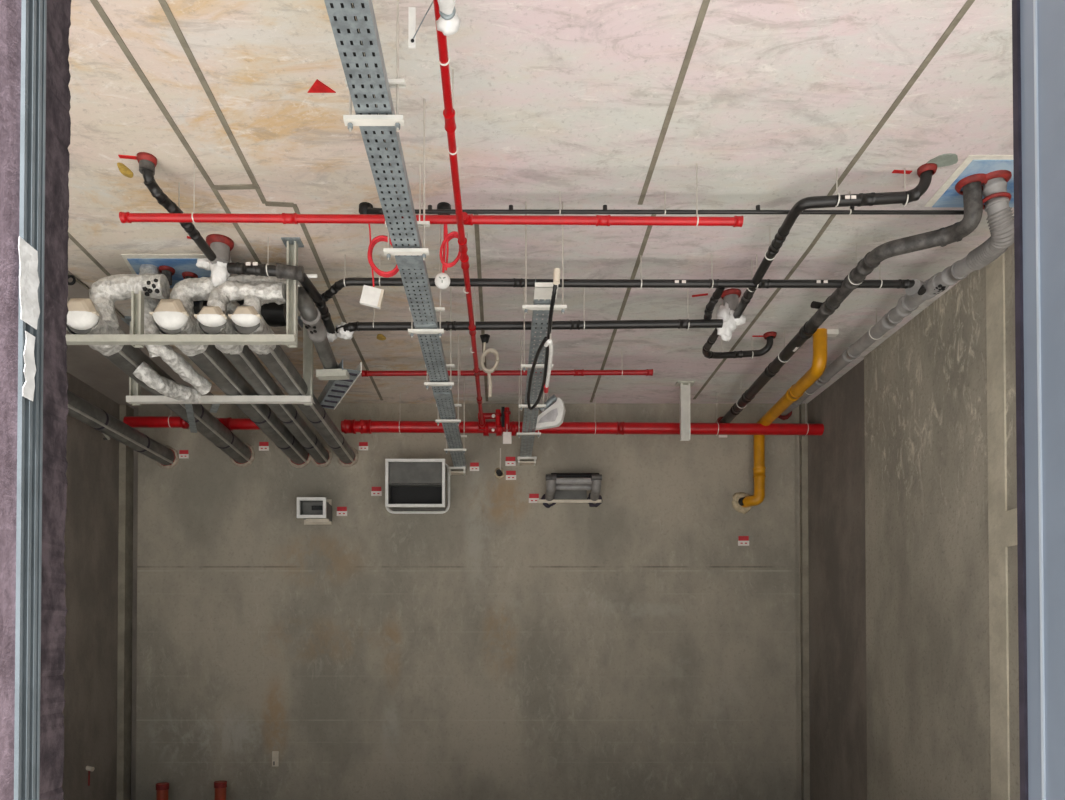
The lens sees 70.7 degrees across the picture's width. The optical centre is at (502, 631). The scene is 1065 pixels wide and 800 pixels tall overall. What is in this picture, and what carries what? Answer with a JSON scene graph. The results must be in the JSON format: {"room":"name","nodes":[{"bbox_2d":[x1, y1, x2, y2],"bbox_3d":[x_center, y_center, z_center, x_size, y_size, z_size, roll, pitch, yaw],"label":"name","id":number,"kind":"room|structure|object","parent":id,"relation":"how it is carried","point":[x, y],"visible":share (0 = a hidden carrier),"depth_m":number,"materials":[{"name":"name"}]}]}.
{"room":"mechanical room","nodes":[
{"label":"mechanical room","id":0,"kind":"room"},
{"bbox_2d":[0,0,21,799],"bbox_3d":[-1.043,-0.467,1.190,0.354,4.430,0.299,0,-1,0],"label":"wall","id":1,"kind":"structure","parent":0,"point":[10,10],"depth_m":1.31,"materials":[{"name":"concrete"}]},
{"bbox_2d":[14,0,46,799],"bbox_3d":[-0.865,-0.465,1.361,0.019,4.430,0.078,0,-1,0],"label":"trim","id":2,"kind":"structure","parent":1,"relation":"attached to","point":[31,243],"depth_m":1.36,"materials":[{"name":"metal"}]},
{"bbox_2d":[39,0,71,799],"bbox_3d":[-1.043,-0.464,1.420,0.353,4.430,0.159,0,-1,0],"label":"wall","id":3,"kind":"structure","parent":0,"point":[54,611],"depth_m":1.46,"materials":[{"name":"concrete"}]},
{"bbox_2d":[62,372,119,799],"bbox_3d":[-3.970,-0.327,4.465,0.260,3.988,6.080,0,-1,0],"label":"wall","id":4,"kind":"structure","parent":0,"point":[91,534],"depth_m":7.02,"materials":[{"name":"concrete"}]},
{"bbox_2d":[116,404,133,799],"bbox_3d":[-3.806,-0.281,7.558,0.067,3.988,0.155,0,-1,0],"label":"trim","id":5,"kind":"structure","parent":4,"relation":"attached to","point":[125,538],"depth_m":7.50,"materials":[{"name":"metal"}]},
{"bbox_2d":[66,271,223,408],"bbox_3d":[-3.550,-2.450,4.647,1.500,0.262,6.380,0,-1,0],"label":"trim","id":6,"kind":"structure","parent":4,"relation":"attached to","point":[86,364],"depth_m":6.55,"materials":[{"name":"grey concrete"}]},
{"bbox_2d":[136,404,796,799],"bbox_3d":[-0.365,-0.286,7.561,6.575,4.000,0.148,0,-1,0],"label":"wall","id":7,"kind":"structure","parent":0,"point":[499,644],"depth_m":7.49,"materials":[{"name":"concrete"}]},
{"bbox_2d":[67,390,178,468],"bbox_3d":[-3.428,-1.778,6.157,0.239,0.260,2.762,0,-1,3],"label":"pipe","id":8,"kind":"object","parent":7,"relation":"attached to","point":[166,457],"visible":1,"depth_m":6.54,"materials":[{"name":"silver metal"}]},
{"bbox_2d":[131,407,138,799],"bbox_3d":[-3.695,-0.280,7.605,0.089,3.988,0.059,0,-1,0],"label":"trim","id":9,"kind":"structure","parent":7,"relation":"attached to","point":[136,409],"depth_m":7.57,"materials":[{"name":"metal"}]},
{"bbox_2d":[123,416,189,428],"bbox_3d":[-3.308,-2.119,7.183,0.604,0.348,0.126,0,-1,0],"label":"pipe","id":10,"kind":"object","parent":7,"relation":"hanging from","point":[133,421],"visible":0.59,"depth_m":7.14,"materials":[{"name":"metal"}]},
{"bbox_2d":[272,751,278,765],"bbox_3d":[-2.264,1.264,7.458,0.060,0.149,0.013,0,-1,0],"label":"wall plate","id":11,"kind":"object","parent":7,"relation":"attached to","point":[275,754],"visible":1,"depth_m":7.45,"materials":[{"name":"beige plastic"}]},
{"bbox_2d":[297,497,331,524],"bbox_3d":[-1.837,-1.192,7.326,0.296,0.263,0.354,0,-1,0],"label":"duct","id":12,"kind":"object","parent":7,"relation":"attached to","point":[314,510],"visible":1,"depth_m":7.24,"materials":[{"name":"white metal"}]},
{"bbox_2d":[371,487,381,495],"bbox_3d":[-1.265,-1.404,7.499,0.104,0.091,0.012,0,-1,0],"label":"tag","id":13,"kind":"object","parent":7,"relation":"attached to","point":[376,491],"visible":1,"depth_m":7.49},
{"bbox_2d":[385,459,449,513],"bbox_3d":[-0.853,-1.440,7.324,0.651,0.521,0.364,0,-1,0],"label":"ventilation duct","id":14,"kind":"object","parent":7,"relation":"attached to","point":[412,486],"visible":0.96,"depth_m":7.17,"materials":[{"name":"white metal"}]},
{"bbox_2d":[448,466,465,474],"bbox_3d":[-0.454,-1.597,7.447,0.170,0.062,0.120,0,-1,0],"label":"wall bracket","id":15,"kind":"object","parent":7,"relation":"attached to","point":[463,472],"visible":1,"depth_m":7.41,"materials":[{"name":"white metal"}]},
{"bbox_2d":[494,448,503,478],"bbox_3d":[-0.049,-1.668,7.456,0.097,0.279,0.155,0,-1,14],"label":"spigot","id":16,"kind":"object","parent":7,"relation":"attached to","point":[499,473],"visible":1,"depth_m":7.47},
{"bbox_2d":[505,457,515,465],"bbox_3d":[0.075,-1.705,7.503,0.104,0.091,0.012,0,-1,0],"label":"tag","id":17,"kind":"object","parent":7,"relation":"attached to","point":[510,461],"visible":1,"depth_m":7.50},
{"bbox_2d":[517,456,536,464],"bbox_3d":[0.237,-1.696,7.449,0.190,0.062,0.120,0,-1,0],"label":"wall bracket","id":18,"kind":"object","parent":7,"relation":"attached to","point":[518,457],"visible":1,"depth_m":7.42,"materials":[{"name":"white metal"}]},
{"bbox_2d":[537,473,601,507],"bbox_3d":[0.667,-1.398,7.333,0.653,0.314,0.373,0,-1,0],"label":"pipe","id":19,"kind":"object","parent":7,"relation":"attached to","point":[560,487],"visible":1,"depth_m":7.31,"materials":[{"name":"grey plastic"}]},
{"bbox_2d":[732,492,747,510],"bbox_3d":[2.375,-1.300,7.473,0.181,0.200,0.111,0,-1,0],"label":"pipe collar","id":20,"kind":"object","parent":7,"relation":"attached to","point":[736,495],"depth_m":7.48,"materials":[{"name":"beige plastic"}]},
{"bbox_2d":[738,536,748,545],"bbox_3d":[2.403,-0.908,7.491,0.109,0.096,0.012,0,-1,0],"label":"tag","id":21,"kind":"object","parent":7,"relation":"attached to","point":[742,540],"visible":1,"depth_m":7.49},
{"bbox_2d":[795,406,800,799],"bbox_3d":[2.955,-0.286,7.585,0.069,4.000,0.099,0,-1,0],"label":"trim","id":22,"kind":"structure","parent":7,"relation":"attached to","point":[797,465],"depth_m":7.53,"materials":[{"name":"metal"}]},
{"bbox_2d":[68,0,1013,403],"bbox_3d":[0.275,-2.447,4.647,6.250,0.266,6.380,0,-1,0],"label":"ceiling","id":23,"kind":"structure","parent":0,"point":[616,104],"depth_m":3.68,"materials":[{"name":"concrete"}]},
{"bbox_2d":[117,163,132,177],"bbox_3d":[-1.918,-2.341,3.806,0.059,0.004,0.120,0,-1,0],"label":"paint patch","id":24,"kind":"object","parent":23,"relation":"in","point":[124,170],"depth_m":3.80,"materials":[{"name":"yellow paint"}]},
{"bbox_2d":[139,264,160,333],"bbox_3d":[-2.234,-2.086,4.739,0.142,0.539,0.242,0,-1,-26],"label":"pipe","id":25,"kind":"object","parent":23,"relation":"attached to","point":[149,304],"visible":0.27,"depth_m":4.65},
{"bbox_2d":[149,345,211,394],"bbox_3d":[-2.097,-1.727,4.889,0.144,0.252,0.447,0,-1,30],"label":"pipe","id":26,"kind":"object","parent":25,"relation":"attached to","point":[177,363],"visible":0.96,"depth_m":4.85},
{"bbox_2d":[159,265,174,285],"bbox_3d":[-2.151,-2.278,4.800,0.098,0.100,0.097,0,-1,0],"label":"pipe stub","id":27,"kind":"object","parent":23,"relation":"attached to","point":[168,271],"visible":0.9,"depth_m":4.78,"materials":[{"name":"plastic"}]},
{"bbox_2d":[137,152,215,260],"bbox_3d":[-1.698,-2.229,3.969,0.107,0.227,0.626,0,-1,12],"label":"drain pipe","id":28,"kind":"object","parent":23,"relation":"hanging from","point":[147,162],"visible":0.84,"depth_m":3.79,"materials":[{"name":"plastic"}]},
{"bbox_2d":[66,237,303,347],"bbox_3d":[-2.252,-2.018,4.468,2.097,0.631,0.125,0,-1,0],"label":"support frame","id":29,"kind":"object","parent":23,"relation":"hanging from","point":[137,338],"visible":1,"depth_m":4.43,"materials":[{"name":"metal"}]},
{"bbox_2d":[66,298,254,466],"bbox_3d":[-2.546,-1.809,5.955,0.260,0.281,3.166,0,-1,-2],"label":"pipe","id":30,"kind":"object","parent":29,"relation":"on","point":[84,316],"visible":0.83,"depth_m":5.06,"materials":[{"name":"silver metal"}]},
{"bbox_2d":[89,273,169,329],"bbox_3d":[-2.281,-2.011,4.561,0.449,0.332,0.156,0,-1,-2],"label":"pipe","id":31,"kind":"object","parent":30,"relation":"attached to","point":[105,291],"visible":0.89,"depth_m":4.51,"materials":[{"name":"silver"}]},
{"bbox_2d":[133,362,200,403],"bbox_3d":[-2.298,-1.706,5.129,0.134,0.187,0.463,-1,-1,33],"label":"pipe","id":32,"kind":"object","parent":30,"relation":"attached to","point":[145,373],"visible":0.97,"depth_m":5.08,"materials":[{"name":"fabric"}]},
{"bbox_2d":[185,404,196,432],"bbox_3d":[-2.504,-1.716,6.023,0.050,0.014,0.857,0,-1,-20],"label":"strap","id":33,"kind":"object","parent":30,"relation":"attached to","point":[189,408],"visible":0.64,"depth_m":6.02,"materials":[{"name":"metal"}]},
{"bbox_2d":[149,299,310,467],"bbox_3d":[-2.005,-1.802,5.953,0.252,0.281,3.162,0,-1,-1],"label":"pipe","id":34,"kind":"object","parent":29,"relation":"on","point":[170,316],"visible":0.76,"depth_m":5.18,"materials":[{"name":"silver metal"}]},
{"bbox_2d":[170,275,300,315],"bbox_3d":[-1.630,-2.034,4.583,0.777,0.372,0.172,0,-1,-8],"label":"pipe","id":35,"kind":"object","parent":34,"relation":"attached to","point":[188,290],"visible":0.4,"depth_m":4.52,"materials":[{"name":"fabric"}]},
{"bbox_2d":[298,286,338,368],"bbox_3d":[-1.257,-2.002,4.986,0.286,0.313,0.962,0,-1,0],"label":"pipe","id":36,"kind":"object","parent":35,"relation":"attached to","point":[310,315],"visible":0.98,"depth_m":4.66,"materials":[{"name":"black"}]},
{"bbox_2d":[335,322,353,339],"bbox_3d":[-1.065,-2.028,5.052,0.133,0.113,0.114,0,-1,0],"label":"trap","id":37,"kind":"object","parent":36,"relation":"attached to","point":[341,333],"visible":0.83,"depth_m":5.02,"materials":[{"name":"fabric"}]},
{"bbox_2d":[194,306,331,466],"bbox_3d":[-1.760,-1.792,5.954,0.222,0.244,3.164,0,-1,-2],"label":"pipe","id":38,"kind":"object","parent":29,"relation":"on","point":[211,319],"visible":0.88,"depth_m":5.25,"materials":[{"name":"silver metal"}]},
{"bbox_2d":[207,280,285,315],"bbox_3d":[-1.538,-1.972,4.495,0.456,0.266,0.138,0,-1,-6],"label":"pipe","id":39,"kind":"object","parent":38,"relation":"attached to","point":[227,292],"visible":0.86,"depth_m":4.45,"materials":[{"name":"fabric"}]},
{"bbox_2d":[228,305,357,466],"bbox_3d":[-1.545,-1.792,5.952,0.221,0.243,3.160,0,-1,0],"label":"pipe","id":40,"kind":"object","parent":29,"relation":"on","point":[245,319],"visible":0.91,"depth_m":5.22,"materials":[{"name":"silver metal"}]},
{"bbox_2d":[244,294,285,314],"bbox_3d":[-1.445,-1.983,4.566,0.293,0.293,0.154,1,-1,-39],"label":"pipe","id":41,"kind":"object","parent":40,"relation":"attached to","point":[251,300],"visible":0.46,"depth_m":4.46,"materials":[{"name":"fabric"}]},
{"bbox_2d":[313,359,361,409],"bbox_3d":[-1.337,-1.834,5.688,0.298,0.137,0.979,0,-1,-24],"label":"cable tray","id":42,"kind":"object","parent":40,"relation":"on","point":[341,379],"visible":0.87,"depth_m":5.54,"materials":[{"name":"metal"}]},
{"bbox_2d":[121,316,312,404],"bbox_3d":[-2.089,-2.000,5.575,1.435,0.632,0.155,0,-1,0],"label":"support frame","id":43,"kind":"object","parent":23,"relation":"hanging from","point":[134,398],"visible":0.59,"depth_m":5.51,"materials":[{"name":"white metal"}]},
{"bbox_2d":[206,234,233,263],"bbox_3d":[-1.690,-2.268,4.477,0.158,0.130,0.156,0,-1,0],"label":"drain","id":44,"kind":"object","parent":23,"relation":"attached to","point":[221,245],"depth_m":4.43,"materials":[{"name":"plastic"}]},
{"bbox_2d":[196,258,231,286],"bbox_3d":[-1.748,-2.205,4.531,0.233,0.280,0.142,0,-1,0],"label":"trap","id":45,"kind":"object","parent":44,"relation":"attached to","point":[219,273],"visible":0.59,"depth_m":4.50,"materials":[{"name":"fabric"}]},
{"bbox_2d":[216,417,260,430],"bbox_3d":[-2.480,-2.110,7.183,0.574,0.365,0.121,0,-1,0],"label":"pipe","id":46,"kind":"object","parent":23,"relation":"hanging from","point":[230,423],"visible":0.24,"depth_m":7.14,"materials":[{"name":"metal"}]},
{"bbox_2d":[193,300,285,326],"bbox_3d":[-1.743,-2.082,4.910,0.656,0.207,0.183,0,-1,0],"label":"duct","id":47,"kind":"object","parent":23,"relation":"hanging from","point":[274,315],"visible":0.22,"depth_m":4.84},
{"bbox_2d":[226,302,239,313],"bbox_3d":[-1.712,-2.036,4.824,0.210,0.213,0.118,1,-1,-42],"label":"pipe","id":48,"kind":"object","parent":47,"relation":"attached to","point":[231,307],"visible":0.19,"depth_m":4.76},
{"bbox_2d":[227,237,335,334],"bbox_3d":[-1.374,-2.174,4.762,0.514,0.309,0.750,0,-1,0],"label":"drain pipe","id":49,"kind":"object","parent":23,"relation":"attached to","point":[281,271],"visible":0.98,"depth_m":4.43,"materials":[{"name":"plastic"}]},
{"bbox_2d":[359,202,372,213],"bbox_3d":[-0.752,-2.298,4.119,0.080,0.080,0.079,0,-1,0],"label":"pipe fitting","id":50,"kind":"object","parent":23,"relation":"attached to","point":[363,206],"visible":0.39,"depth_m":4.09,"materials":[{"name":"black"}]},
{"bbox_2d":[367,224,398,286],"bbox_3d":[-0.657,-2.073,4.144,0.185,0.396,0.082,0,-1,0],"label":"cable","id":51,"kind":"object","parent":50,"relation":"hanging from","point":[379,238],"visible":0.79,"depth_m":4.14,"materials":[{"name":"plastic"}]},
{"bbox_2d":[360,285,384,308],"bbox_3d":[-0.721,-1.848,4.140,0.137,0.125,0.030,0,-1,0],"label":"box","id":52,"kind":"object","parent":51,"relation":"hanging from","point":[373,297],"visible":1,"depth_m":4.13,"materials":[{"name":"white plastic"}]},
{"bbox_2d":[343,0,405,131],"bbox_3d":[-0.423,-2.006,2.476,0.201,0.715,0.032,0,-1,0],"label":"hanger","id":53,"kind":"object","parent":23,"relation":"hanging from","point":[350,120],"visible":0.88,"depth_m":2.47,"materials":[{"name":"white metal"}]},
{"bbox_2d":[324,0,465,466],"bbox_3d":[-0.425,-1.698,4.491,0.123,0.055,6.030,0,-1,0],"label":"cable tray","id":54,"kind":"object","parent":53,"relation":"on","point":[406,262],"visible":0.91,"depth_m":2.76,"materials":[{"name":"metal"}]},
{"bbox_2d":[330,3,455,466],"bbox_3d":[-0.469,-1.688,4.481,0.027,0.021,5.990,0,-1,0],"label":"power cable","id":55,"kind":"object","parent":54,"relation":"in","point":[331,4],"visible":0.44,"depth_m":2.69,"materials":[{"name":"black plastic"}]},
{"bbox_2d":[340,3,458,466],"bbox_3d":[-0.447,-1.688,4.481,0.027,0.021,5.990,0,-1,0],"label":"power cable","id":56,"kind":"object","parent":54,"relation":"in","point":[341,4],"visible":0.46,"depth_m":2.69,"materials":[{"name":"black plastic"}]},
{"bbox_2d":[351,3,460,464],"bbox_3d":[-0.425,-1.688,4.481,0.027,0.021,5.990,0,-1,0],"label":"power cable","id":57,"kind":"object","parent":54,"relation":"in","point":[351,3],"visible":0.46,"depth_m":2.78,"materials":[{"name":"black plastic"}]},
{"bbox_2d":[361,3,463,464],"bbox_3d":[-0.381,-1.688,4.481,0.027,0.021,5.990,0,-1,0],"label":"power cable","id":58,"kind":"object","parent":54,"relation":"in","point":[362,4],"visible":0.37,"depth_m":2.69,"materials":[{"name":"black plastic"}]},
{"bbox_2d":[384,99,429,260],"bbox_3d":[-0.423,-1.993,3.307,0.201,0.715,0.032,0,-1,0],"label":"hanger","id":59,"kind":"object","parent":23,"relation":"hanging from","point":[388,251],"visible":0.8,"depth_m":3.30,"materials":[{"name":"white metal"}]},
{"bbox_2d":[408,224,444,337],"bbox_3d":[-0.423,-1.980,4.151,0.201,0.715,0.032,0,-1,0],"label":"hanger","id":60,"kind":"object","parent":23,"relation":"hanging from","point":[439,309],"visible":0.7,"depth_m":4.14,"materials":[{"name":"white metal"}]},
{"bbox_2d":[119,163,743,226],"bbox_3d":[-0.356,-2.185,3.749,3.104,0.318,0.059,0,-1,0],"label":"pipe","id":61,"kind":"object","parent":23,"relation":"hanging from","point":[125,217],"visible":0.89,"depth_m":3.73,"materials":[{"name":"metal"}]},
{"bbox_2d":[424,286,454,389],"bbox_3d":[-0.423,-1.968,4.996,0.201,0.715,0.032,0,-1,0],"label":"hanger","id":62,"kind":"object","parent":23,"relation":"hanging from","point":[427,384],"visible":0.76,"depth_m":4.99,"materials":[{"name":"white metal"}]},
{"bbox_2d":[437,202,450,214],"bbox_3d":[-0.324,-2.298,4.119,0.080,0.080,0.079,0,-1,0],"label":"outlet","id":63,"kind":"object","parent":23,"relation":"attached to","point":[442,205],"visible":0.37,"depth_m":4.08,"materials":[{"name":"black"}]},
{"bbox_2d":[439,224,460,272],"bbox_3d":[-0.284,-2.108,4.122,0.129,0.325,0.087,0,-1,0],"label":"cable","id":64,"kind":"object","parent":63,"relation":"hanging from","point":[447,237],"visible":0.71,"depth_m":4.11,"materials":[{"name":"plastic"}]},
{"bbox_2d":[435,273,449,289],"bbox_3d":[-0.332,-1.925,4.114,0.086,0.085,0.056,0,-1,0],"label":"smoke detector","id":65,"kind":"object","parent":64,"relation":"hanging from","point":[442,280],"visible":1,"depth_m":4.10,"materials":[{"name":"white plastic"}]},
{"bbox_2d":[408,0,484,427],"bbox_3d":[-0.254,-2.153,4.370,0.160,0.364,5.674,0,-1,0],"label":"pipe","id":66,"kind":"object","parent":23,"relation":"hanging from","point":[448,97],"depth_m":3.14,"materials":[{"name":"metal"}]},
{"bbox_2d":[436,0,460,35],"bbox_3d":[-0.180,-2.006,2.359,0.082,0.080,0.252,0,-1,0],"label":"light bulb","id":67,"kind":"object","parent":66,"relation":"attached to","point":[449,23],"visible":1,"depth_m":2.44,"materials":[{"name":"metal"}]},
{"bbox_2d":[435,334,461,425],"bbox_3d":[-0.423,-1.955,5.824,0.201,0.715,0.032,0,-1,0],"label":"hanger","id":68,"kind":"object","parent":23,"relation":"hanging from","point":[458,405],"visible":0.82,"depth_m":5.82,"materials":[{"name":"white metal"}]},
{"bbox_2d":[444,376,466,453],"bbox_3d":[-0.423,-1.942,6.694,0.201,0.715,0.032,0,-1,0],"label":"hanger","id":69,"kind":"object","parent":23,"relation":"hanging from","point":[464,435],"visible":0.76,"depth_m":6.69,"materials":[{"name":"white metal"}]},
{"bbox_2d":[480,334,498,397],"bbox_3d":[-0.105,-2.072,5.868,0.154,0.480,0.100,0,-1,0],"label":"cable","id":70,"kind":"object","parent":23,"relation":"hanging from","point":[484,338],"visible":1,"depth_m":5.84,"materials":[{"name":"plastic"}]},
{"bbox_2d":[361,369,652,376],"bbox_3d":[0.035,-2.196,6.134,2.378,0.224,0.053,0,-1,0],"label":"pipe","id":71,"kind":"object","parent":23,"relation":"hanging from","point":[648,372],"visible":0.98,"depth_m":6.12,"materials":[{"name":"metal"}]},
{"bbox_2d":[517,368,540,437],"bbox_3d":[0.225,-1.995,6.540,0.210,0.615,0.032,0,-1,0],"label":"hanger","id":72,"kind":"object","parent":23,"relation":"hanging from","point":[519,433],"visible":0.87,"depth_m":6.54,"materials":[{"name":"white metal"}]},
{"bbox_2d":[335,287,722,332],"bbox_3d":[0.169,-2.162,5.024,2.584,0.326,0.107,0,-1,0],"label":"drain pipe","id":73,"kind":"object","parent":23,"relation":"hanging from","point":[687,323],"visible":0.8,"depth_m":4.98,"materials":[{"name":"plastic"}]},
{"bbox_2d":[519,331,545,410],"bbox_3d":[0.225,-2.006,5.771,0.210,0.615,0.032,0,-1,0],"label":"hanger","id":74,"kind":"object","parent":23,"relation":"hanging from","point":[521,405],"visible":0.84,"depth_m":5.77,"materials":[{"name":"white metal"}]},
{"bbox_2d":[521,287,552,371],"bbox_3d":[0.225,-2.019,4.941,0.210,0.615,0.032,0,-1,0],"label":"hanger","id":75,"kind":"object","parent":23,"relation":"hanging from","point":[524,366],"visible":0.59,"depth_m":4.93,"materials":[{"name":"white metal"}]},
{"bbox_2d":[522,202,566,314],"bbox_3d":[0.225,-2.031,4.077,0.240,0.615,0.032,0,-1,0],"label":"hanger","id":76,"kind":"object","parent":23,"relation":"hanging from","point":[525,307],"visible":1,"depth_m":4.07,"materials":[{"name":"white metal"}]},
{"bbox_2d":[520,280,557,456],"bbox_3d":[0.225,-1.779,5.682,0.120,0.056,3.630,0,-1,0],"label":"cable tray","id":77,"kind":"object","parent":76,"relation":"on","point":[543,290],"visible":0.73,"depth_m":4.84,"materials":[{"name":"metal"}]},
{"bbox_2d":[527,268,559,409],"bbox_3d":[0.231,-1.721,4.617,0.110,0.202,1.736,0,-1,-1],"label":"corrugated hose","id":78,"kind":"object","parent":77,"relation":"hanging from","point":[556,275],"visible":0.94,"depth_m":4.41,"materials":[{"name":"black plastic"}]},
{"bbox_2d":[544,327,552,393],"bbox_3d":[0.277,-1.688,4.594,0.053,0.186,0.857,0,-1,3],"label":"conduit","id":79,"kind":"object","parent":77,"relation":"attached to","point":[549,342],"visible":0.98,"depth_m":4.47,"materials":[{"name":"plastic"}]},
{"bbox_2d":[534,389,565,430],"bbox_3d":[0.394,-2.026,6.531,0.305,0.552,0.113,0,-1,0],"label":"shield cover","id":80,"kind":"object","parent":23,"relation":"hanging from","point":[552,416],"visible":0.88,"depth_m":6.48,"materials":[{"name":"white plastic"}]},
{"bbox_2d":[341,399,823,435],"bbox_3d":[0.778,-2.084,7.182,4.640,0.417,0.134,0,-1,0],"label":"pipe","id":81,"kind":"object","parent":23,"relation":"hanging from","point":[353,426],"visible":0.88,"depth_m":7.13,"materials":[{"name":"metal"}]},
{"bbox_2d":[478,407,515,435],"bbox_3d":[-0.059,-2.000,7.161,0.358,0.255,0.176,0,-1,0],"label":"valve","id":82,"kind":"object","parent":81,"relation":"on","point":[502,417],"visible":0.99,"depth_m":7.11,"materials":[{"name":"red metal"}]},
{"bbox_2d":[503,432,511,443],"bbox_3d":[0.040,-1.868,7.082,0.080,0.188,0.006,0,-1,0],"label":"tag","id":83,"kind":"object","parent":82,"relation":"hanging from","point":[507,436],"visible":1,"depth_m":7.08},
{"bbox_2d":[321,255,925,301],"bbox_3d":[0.687,-2.200,4.637,3.806,0.261,0.234,0,-1,3],"label":"drain pipe","id":84,"kind":"object","parent":23,"relation":"hanging from","point":[640,283],"visible":0.96,"depth_m":4.62,"materials":[{"name":"plastic"}]},
{"bbox_2d":[704,288,724,319],"bbox_3d":[1.355,-2.115,4.853,0.072,0.102,0.409,0,-1,2],"label":"pipe","id":85,"kind":"object","parent":84,"relation":"attached to","point":[716,295],"visible":0.9,"depth_m":4.81,"materials":[{"name":"plastic"}]},
{"bbox_2d":[380,191,963,214],"bbox_3d":[0.903,-2.278,3.985,3.113,0.125,0.029,0,-1,0],"label":"conduit","id":86,"kind":"object","parent":23,"relation":"hanging from","point":[851,211],"visible":0.96,"depth_m":3.98,"materials":[{"name":"plastic"}]},
{"bbox_2d":[675,381,694,440],"bbox_3d":[1.680,-2.032,6.920,0.160,0.528,0.100,0,-1,0],"label":"post","id":87,"kind":"object","parent":23,"relation":"hanging from","point":[684,385],"visible":1,"depth_m":6.94,"materials":[{"name":"white metal"}]},
{"bbox_2d":[721,288,740,310],"bbox_3d":[1.564,-2.243,5.142,0.136,0.160,0.135,0,-1,0],"label":"drain","id":88,"kind":"object","parent":23,"relation":"attached to","point":[731,296],"depth_m":5.10,"materials":[{"name":"plastic"}]},
{"bbox_2d":[717,303,745,341],"bbox_3d":[1.555,-2.117,5.118,0.209,0.259,0.149,0,-1,0],"label":"trap","id":89,"kind":"object","parent":88,"relation":"attached to","point":[730,323],"visible":0.88,"depth_m":5.09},
{"bbox_2d":[702,328,776,358],"bbox_3d":[1.670,-2.182,5.614,0.397,0.268,0.958,-1,-1,43],"label":"pipe","id":90,"kind":"object","parent":23,"relation":"hanging from","point":[769,336],"visible":0.99,"depth_m":5.81,"materials":[{"name":"plastic"}]},
{"bbox_2d":[737,328,838,513],"bbox_3d":[2.442,-1.744,6.623,0.259,1.115,1.828,0,-1,0],"label":"gas pipe","id":91,"kind":"object","parent":23,"relation":"attached to","point":[819,361],"visible":0.89,"depth_m":6.58,"materials":[{"name":"metal"}]},
{"bbox_2d":[733,163,936,318],"bbox_3d":[1.839,-2.232,4.427,0.697,0.210,1.367,0,-1,0],"label":"drain pipe","id":92,"kind":"object","parent":23,"relation":"hanging from","point":[925,172],"visible":0.97,"depth_m":3.79,"materials":[{"name":"plastic"}]},
{"bbox_2d":[716,173,987,422],"bbox_3d":[2.291,-2.169,5.678,0.444,0.294,3.718,0,-1,0],"label":"pipe","id":93,"kind":"object","parent":23,"relation":"hanging from","point":[972,186],"visible":0.92,"depth_m":4.29,"materials":[{"name":"plastic"}]},
{"bbox_2d":[778,170,1013,419],"bbox_3d":[2.696,-2.153,5.663,0.252,0.336,3.763,0,-1,4],"label":"drain pipe","id":94,"kind":"object","parent":23,"relation":"attached to","point":[996,199],"visible":0.92,"depth_m":4.36,"materials":[{"name":"plastic"}]},
{"bbox_2d":[897,294,912,312],"bbox_3d":[2.633,-2.138,4.876,0.114,0.116,0.060,0,-1,0],"label":"socket","id":95,"kind":"object","parent":94,"relation":"attached to","point":[903,307],"depth_m":4.86,"materials":[{"name":"grey plastic"}]},
{"bbox_2d":[922,279,936,299],"bbox_3d":[2.641,-2.122,4.647,0.114,0.116,0.060,0,-1,0],"label":"socket","id":96,"kind":"object","parent":94,"relation":"attached to","point":[927,295],"depth_m":4.62,"materials":[{"name":"grey plastic"}]},
{"bbox_2d":[928,272,948,293],"bbox_3d":[2.644,-2.115,4.547,0.114,0.116,0.060,0,-1,0],"label":"socket","id":97,"kind":"object","parent":94,"relation":"attached to","point":[933,286],"depth_m":4.53,"materials":[{"name":"grey plastic"}]},
{"bbox_2d":[927,153,957,166],"bbox_3d":[2.192,-2.342,3.727,0.147,0.004,0.100,0,-1,0],"label":"paint patch","id":98,"kind":"object","parent":23,"relation":"in","point":[941,159],"depth_m":3.72,"materials":[{"name":"paint"}]},
{"bbox_2d":[808,243,1019,799],"bbox_3d":[3.165,-0.333,4.465,0.270,4.000,6.080,0,-1,0],"label":"wall","id":99,"kind":"structure","parent":0,"point":[927,546],"depth_m":5.58,"materials":[{"name":"concrete"}]},
{"bbox_2d":[799,403,809,799],"bbox_3d":[3.019,-0.287,7.558,0.063,4.000,0.155,0,-1,0],"label":"trim","id":100,"kind":"structure","parent":99,"relation":"attached to","point":[803,408],"depth_m":7.48,"materials":[{"name":"metal"}]},
{"bbox_2d":[986,253,1009,799],"bbox_3d":[3.024,-0.331,4.580,0.012,4.000,0.157,0,-1,0],"label":"trim","id":101,"kind":"structure","parent":99,"relation":"attached to","point":[995,271],"depth_m":4.57,"materials":[{"name":"paint"}]},
{"bbox_2d":[1005,508,1016,546],"bbox_3d":[3.023,-0.618,4.450,0.014,0.214,0.108,0,-1,0],"label":"trim","id":102,"kind":"structure","parent":99,"relation":"attached to","point":[1010,515],"depth_m":4.45,"materials":[{"name":"paint"}]},
{"bbox_2d":[1012,0,1064,799],"bbox_3d":[1.077,-0.465,1.331,0.126,4.430,0.303,0,-1,0],"label":"door","id":103,"kind":"structure","parent":0,"point":[1038,26],"depth_m":1.42,"materials":[{"name":"grey metal"}]},
{"bbox_3d":[-0.450,1.724,4.225,7.700,0.120,7.100,0,-1,0],"label":"floor","id":104,"kind":"structure","parent":0,"visible":0},
{"bbox_2d":[156,782,168,799],"bbox_3d":[-3.304,1.591,7.277,0.120,0.236,0.120,0,-1,0],"label":"pipe stub","id":105,"kind":"object","parent":104,"relation":"on","point":[162,789],"visible":1,"depth_m":7.23,"materials":[{"name":"plastic"}]},
{"bbox_2d":[214,780,226,799],"bbox_3d":[-2.742,1.582,7.277,0.120,0.255,0.120,0,-1,0],"label":"pipe stub","id":106,"kind":"object","parent":104,"relation":"on","point":[220,786],"visible":1,"depth_m":7.23,"materials":[{"name":"plastic"}]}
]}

